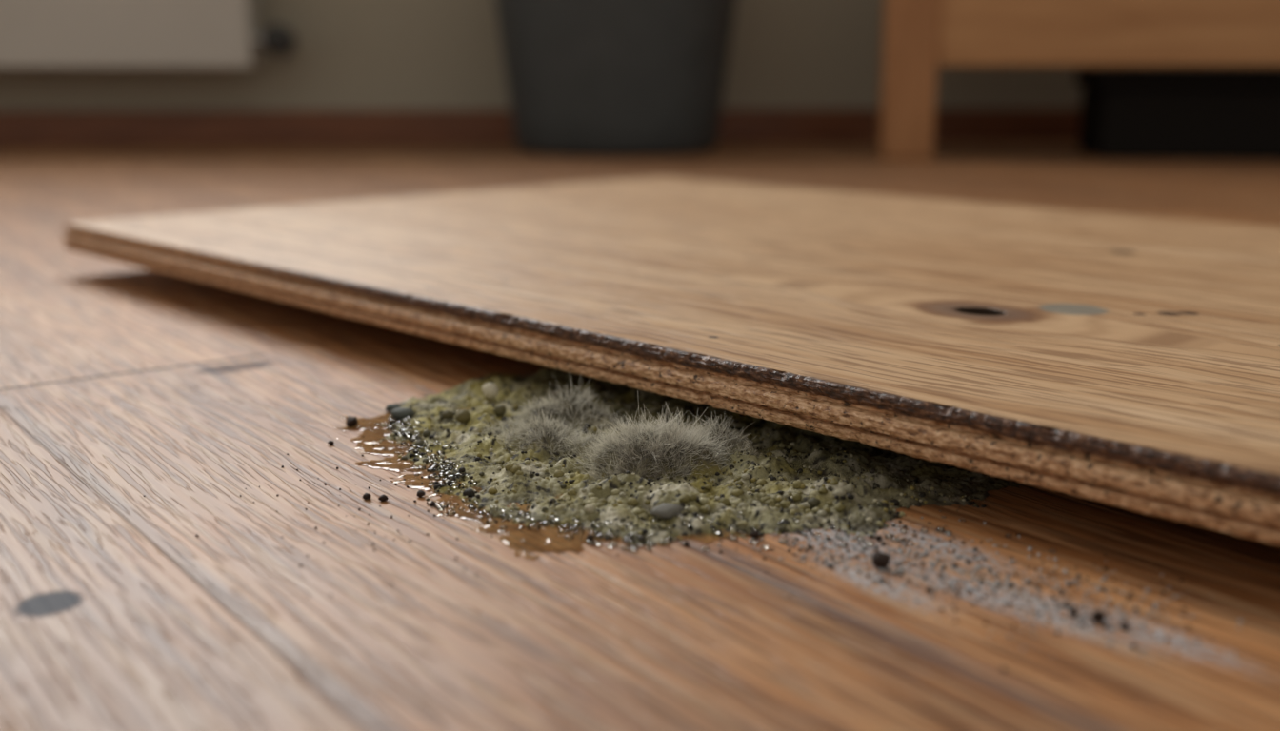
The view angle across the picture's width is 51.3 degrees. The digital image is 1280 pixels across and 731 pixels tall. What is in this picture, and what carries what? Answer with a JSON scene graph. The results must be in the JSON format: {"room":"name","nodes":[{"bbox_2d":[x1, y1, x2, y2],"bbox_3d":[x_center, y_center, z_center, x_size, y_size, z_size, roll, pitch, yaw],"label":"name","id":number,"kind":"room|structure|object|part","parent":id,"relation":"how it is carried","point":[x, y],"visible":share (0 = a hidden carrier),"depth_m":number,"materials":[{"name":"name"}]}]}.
{"room":"living room","nodes":[
{"label":"living room","id":0,"kind":"room"},
{"bbox_2d":[0,141,1279,730],"bbox_3d":[0.000,0.008,0.514,6.000,0.001,4.000,0,13,0],"label":"floor","id":1,"kind":"structure","parent":0,"point":[121,384],"depth_m":0.33,"materials":[{"name":"laminate"}]},
{"bbox_2d":[494,0,736,156],"bbox_3d":[-0.035,-0.486,1.936,0.392,0.343,0.392,0,13,0],"label":"waste bin","id":2,"kind":"object","parent":1,"relation":"on","point":[584,77],"visible":1,"depth_m":1.82,"materials":[{"name":"grey plastic"}]},
{"bbox_2d":[61,176,1279,545],"bbox_3d":[0.254,-0.013,0.536,0.498,0.030,1.200,-12,17,-43],"label":"board","id":3,"kind":"object","parent":1,"relation":"on","point":[1127,361],"visible":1,"depth_m":0.52,"materials":[{"name":"brown wood"}]},
{"bbox_2d":[143,368,1243,671],"bbox_3d":[0.002,0.027,0.374,0.212,0.024,0.315,-12,17,-43],"label":"mold","id":4,"kind":"object","parent":1,"relation":"on","point":[566,445],"depth_m":0.39,"materials":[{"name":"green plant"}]},
{"bbox_2d":[365,413,1056,552],"bbox_3d":[-0.015,0.035,0.385,0.248,0.004,0.100,10,16,39],"label":"puddle","id":5,"kind":"object","parent":1,"relation":"on","point":[432,468],"visible":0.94,"depth_m":0.36,"materials":[{"name":"orange liquid"}]},
{"bbox_2d":[878,0,1279,159],"bbox_3d":[0.983,-0.597,1.731,1.340,0.650,0.285,2,13,9],"label":"wooden sideboard","id":6,"kind":"object","parent":1,"relation":"on","point":[919,36],"visible":1,"depth_m":1.73,"materials":[{"name":"brown wood"}]},
{"bbox_2d":[1075,68,1279,160],"bbox_3d":[1.050,-0.340,1.798,0.870,0.119,0.205,2,13,9],"label":"storage box","id":7,"kind":"object","parent":1,"relation":"on","point":[1127,113],"visible":1,"depth_m":1.76,"materials":[{"name":"fabric"}]},
{"bbox_3d":[1.050,-0.386,1.788,0.870,0.024,0.205,2,13,9],"label":"box lid","id":8,"kind":"part","parent":7,"relation":"part of","materials":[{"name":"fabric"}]},
{"bbox_2d":[0,0,1279,110],"bbox_3d":[-0.004,-1.596,1.959,6.000,2.500,0.121,-1,13,-4],"label":"wall","id":9,"kind":"structure","parent":0,"point":[347,54],"depth_m":2.12,"materials":[{"name":"paint"}]},
{"bbox_2d":[0,0,296,67],"bbox_3d":[-1.023,-0.700,1.960,1.001,0.510,0.125,-1,13,-4],"label":"radiator","id":10,"kind":"object","parent":9,"relation":"attached to","point":[34,33],"visible":1,"depth_m":1.96,"materials":[{"name":"metal"}]},
{"bbox_3d":[-0.547,-0.498,2.045,0.046,0.046,0.115,-1,13,-4],"label":"valve knob","id":11,"kind":"part","parent":10,"relation":"part of","materials":[{"name":"black plastic"}]},
{"bbox_2d":[0,108,1080,145],"bbox_3d":[0.001,-0.388,2.159,5.900,0.054,0.020,-1,13,-4],"label":"baseboard","id":12,"kind":"structure","parent":9,"relation":"attached to","point":[347,127],"depth_m":2.13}
]}

